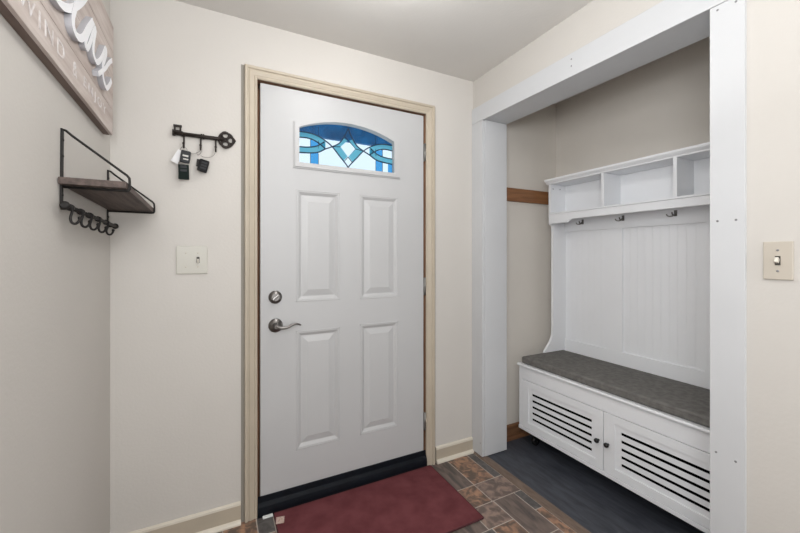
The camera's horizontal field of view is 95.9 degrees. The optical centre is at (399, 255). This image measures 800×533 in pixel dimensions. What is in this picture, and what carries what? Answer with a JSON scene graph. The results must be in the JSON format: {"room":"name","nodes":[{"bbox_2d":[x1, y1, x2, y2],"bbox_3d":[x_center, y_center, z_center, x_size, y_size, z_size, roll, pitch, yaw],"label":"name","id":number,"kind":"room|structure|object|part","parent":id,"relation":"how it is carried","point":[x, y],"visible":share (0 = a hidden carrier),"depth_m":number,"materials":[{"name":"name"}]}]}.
{"room":"entryway","nodes":[
{"label":"entryway","id":0,"kind":"room"},
{"bbox_2d":[0,0,109,532],"bbox_3d":[-0.301,0.066,-0.375,0.100,2.369,4.405,0,0,-27],"label":"wall","id":1,"kind":"structure","parent":0,"point":[55,272],"depth_m":0.94,"materials":[{"name":"paint"}]},
{"bbox_2d":[0,0,112,134],"bbox_3d":[-0.865,-0.694,0.897,0.046,0.423,1.132,0,-2,-27],"label":"sign","id":2,"kind":"object","parent":1,"relation":"attached to","point":[73,39],"visible":1,"depth_m":1.03,"materials":[{"name":"brown wood"}]},
{"bbox_2d":[58,128,154,235],"bbox_3d":[-0.977,-0.215,1.242,0.160,0.271,0.555,0,-2,-27],"label":"wall shelf","id":3,"kind":"object","parent":1,"relation":"attached to","point":[114,196],"visible":1,"depth_m":1.09,"materials":[{"name":"wood"}]},
{"bbox_3d":[-1.030,-0.129,1.212,0.034,0.022,0.555,0,-2,-27],"label":"hook rail","id":4,"kind":"part","parent":3,"relation":"part of","materials":[{"name":"black metal"}]},
{"bbox_2d":[110,0,555,532],"bbox_3d":[-0.051,0.066,2.139,2.624,2.369,0.150,0,0,-27],"label":"wall","id":5,"kind":"structure","parent":0,"point":[175,339],"depth_m":1.64,"materials":[{"name":"paint"}]},
{"bbox_2d":[128,501,240,532],"bbox_3d":[-0.962,1.202,1.577,0.490,0.097,0.027,0,0,-27],"label":"baseboard","id":6,"kind":"structure","parent":5,"relation":"attached to","point":[225,517],"depth_m":1.62,"materials":[{"name":"beige paint"}]},
{"bbox_2d":[176,246,207,273],"bbox_3d":[-0.922,0.018,1.601,0.121,0.123,0.020,0,0,-27],"label":"light switch","id":7,"kind":"object","parent":5,"relation":"attached to","point":[189,259],"visible":1,"depth_m":1.60,"materials":[{"name":"beige plastic"}]},
{"bbox_2d":[172,124,235,151],"bbox_3d":[-0.871,-0.521,1.613,0.251,0.105,0.041,0,0,-27],"label":"key rack","id":8,"kind":"object","parent":5,"relation":"attached to","point":[175,132],"visible":1,"depth_m":1.62,"materials":[{"name":"metal"}]},
{"bbox_2d":[171,147,190,179],"bbox_3d":[-0.946,-0.404,1.559,0.077,0.143,0.027,0,0,-27],"label":"keys","id":9,"kind":"object","parent":8,"relation":"hanging from","point":[183,156],"visible":1,"depth_m":1.56,"materials":[{"name":"black plastic"}]},
{"bbox_2d":[194,151,214,172],"bbox_3d":[-0.884,-0.421,1.596,0.126,0.104,0.017,0,0,-27],"label":"key","id":10,"kind":"object","parent":8,"relation":"hanging from","point":[202,165],"visible":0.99,"depth_m":1.60,"materials":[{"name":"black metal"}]},
{"bbox_2d":[241,64,434,522],"bbox_3d":[-0.297,0.174,2.002,1.080,2.152,0.170,0,0,-27],"label":"door frame","id":11,"kind":"structure","parent":5,"relation":"attached to","point":[250,74],"depth_m":1.72,"materials":[{"name":"beige paint"}]},
{"bbox_2d":[258,83,426,515],"bbox_3d":[-0.263,0.202,1.944,0.940,2.077,0.104,0,0,-27],"label":"door","id":12,"kind":"structure","parent":5,"relation":"in","point":[342,284],"depth_m":1.92,"materials":[{"name":"white paint"}]},
{"bbox_3d":[-0.601,0.341,1.754,0.068,0.068,0.048,0,0,-27],"label":"handle","id":13,"kind":"part","parent":12,"relation":"part of","materials":[{"name":"silver metal"}]},
{"bbox_3d":[-0.541,0.342,1.756,0.119,0.027,0.025,0,0,-20],"label":"lever","id":14,"kind":"part","parent":12,"relation":"part of","materials":[{"name":"silver metal"}]},
{"bbox_2d":[435,436,473,463],"bbox_3d":[0.343,1.204,2.240,0.274,0.093,0.027,0,0,-27],"label":"baseboard","id":15,"kind":"structure","parent":5,"relation":"attached to","point":[463,447],"depth_m":2.24,"materials":[{"name":"beige paint"}]},
{"bbox_2d":[472,120,506,456],"bbox_3d":[0.572,0.199,2.310,0.197,2.079,0.105,0,0,-27],"label":"post","id":16,"kind":"object","parent":5,"relation":"attached to","point":[489,138],"visible":1,"depth_m":2.26,"materials":[{"name":"white paint"}]},
{"bbox_2d":[507,422,530,441],"bbox_3d":[0.900,1.195,2.523,0.580,0.098,0.027,0,0,-27],"label":"baseboard","id":17,"kind":"structure","parent":5,"relation":"attached to","point":[514,432],"depth_m":2.46,"materials":[{"name":"brown wood"}]},
{"bbox_2d":[507,187,548,204],"bbox_3d":[0.897,-0.417,2.527,0.575,0.090,0.018,0,0,-27],"label":"board","id":18,"kind":"object","parent":5,"relation":"attached to","point":[513,194],"visible":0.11,"depth_m":2.51,"materials":[{"name":"brown wood"}]},
{"bbox_2d":[175,0,672,103],"bbox_3d":[0.913,-1.169,0.243,2.824,0.100,4.405,0,0,-27],"label":"ceiling","id":19,"kind":"structure","parent":0,"point":[463,39],"depth_m":1.75,"materials":[{"name":"paint"}]},
{"bbox_2d":[218,434,704,532],"bbox_3d":[0.913,1.307,0.243,2.824,0.126,4.405,0,0,-27],"label":"floor","id":20,"kind":"structure","parent":0,"point":[595,501],"depth_m":1.85,"materials":[{"name":"brown tile"}]},
{"bbox_2d":[263,513,272,518],"bbox_3d":[-0.633,1.246,1.728,0.046,0.008,0.014,0,0,-27],"label":"threshold end piece","id":21,"kind":"object","parent":20,"relation":"on","point":[271,514],"visible":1,"depth_m":1.73,"materials":[{"name":"white plastic"}]},
{"bbox_2d":[258,465,426,518],"bbox_3d":[-0.295,1.247,2.004,0.938,0.014,0.169,0,0,-27],"label":"threshold","id":22,"kind":"object","parent":20,"relation":"on","point":[261,516],"visible":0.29,"depth_m":1.89,"materials":[{"name":"black rubber"}]},
{"bbox_2d":[273,465,483,532],"bbox_3d":[-0.105,1.245,1.731,0.894,0.009,0.489,0,0,-27],"label":"door mat","id":23,"kind":"object","parent":20,"relation":"on","point":[420,500],"visible":1,"depth_m":1.77,"materials":[{"name":"red fabric"}]},
{"bbox_2d":[474,451,590,532],"bbox_3d":[0.806,1.255,1.671,0.048,0.030,1.448,0,0,-27],"label":"floor strip","id":24,"kind":"object","parent":20,"relation":"on","point":[534,495],"visible":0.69,"depth_m":1.86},
{"bbox_2d":[517,142,709,532],"bbox_3d":[1.244,0.357,1.970,0.466,1.771,1.193,0,0,-27],"label":"hall tree","id":25,"kind":"object","parent":20,"relation":"on","point":[630,240],"visible":0.62,"depth_m":2.02,"materials":[{"name":"white paint"}]},
{"bbox_3d":[1.089,0.107,2.532,0.232,1.204,0.018,0,0,-27],"label":"panel","id":26,"kind":"part","parent":25,"relation":"part of","materials":[{"name":"white paint"}]},
{"bbox_3d":[0.939,0.964,2.134,0.016,0.307,0.558,0,0,-27],"label":"door","id":27,"kind":"part","parent":25,"relation":"part of","materials":[{"name":"white paint"}]},
{"bbox_2d":[522,350,709,427],"bbox_3d":[1.239,0.685,1.971,0.399,0.044,1.149,0,0,-27],"label":"bench cushion","id":28,"kind":"object","parent":25,"relation":"on","point":[689,402],"visible":0.54,"depth_m":1.89,"materials":[{"name":"grey fabric"}]},
{"bbox_3d":[1.362,-0.512,2.028,0.202,0.032,1.188,0,0,-27],"label":"cornice","id":29,"kind":"part","parent":25,"relation":"part of","materials":[{"name":"white paint"}]},
{"bbox_2d":[549,192,709,214],"bbox_3d":[1.361,-0.284,2.029,0.174,0.025,1.124,0,0,-27],"label":"cubby shelf","id":30,"kind":"object","parent":25,"relation":"attached to","point":[678,198],"depth_m":1.96,"materials":[{"name":"white paint"}]},
{"bbox_3d":[1.437,0.107,2.068,0.031,1.204,1.124,0,0,-27],"label":"panel","id":31,"kind":"part","parent":25,"relation":"part of","materials":[{"name":"white paint"}]},
{"bbox_3d":[1.194,0.964,1.632,0.016,0.307,0.560,0,0,-27],"label":"door","id":32,"kind":"part","parent":25,"relation":"part of","materials":[{"name":"white paint"}]},
{"bbox_2d":[556,36,709,176],"bbox_3d":[1.493,0.066,2.108,0.100,2.369,1.605,0,0,-27],"label":"wall","id":33,"kind":"structure","parent":0,"point":[661,105],"depth_m":2.14,"materials":[{"name":"paint"}]},
{"bbox_2d":[473,0,799,532],"bbox_3d":[1.511,0.066,0.463,0.173,2.369,4.255,0,0,-27],"label":"wall","id":34,"kind":"structure","parent":0,"point":[773,26],"depth_m":1.08,"materials":[{"name":"paint"}]},
{"bbox_2d":[472,0,727,124],"bbox_3d":[0.854,-0.878,1.754,0.197,0.116,1.353,0,0,-27],"label":"beam","id":35,"kind":"structure","parent":34,"relation":"attached to","point":[669,26],"depth_m":1.55,"materials":[{"name":"white paint"}]},
{"bbox_2d":[710,0,746,532],"bbox_3d":[1.135,0.208,1.202,0.197,2.060,0.090,0,0,-27],"label":"post","id":36,"kind":"object","parent":34,"relation":"attached to","point":[728,20],"visible":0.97,"depth_m":1.15,"materials":[{"name":"white paint"}]},
{"bbox_2d":[763,241,793,279],"bbox_3d":[1.101,0.013,1.054,0.021,0.112,0.064,0,0,-27],"label":"light switch","id":37,"kind":"object","parent":34,"relation":"attached to","point":[778,257],"visible":1,"depth_m":1.05,"materials":[{"name":"beige plastic"}]}
]}

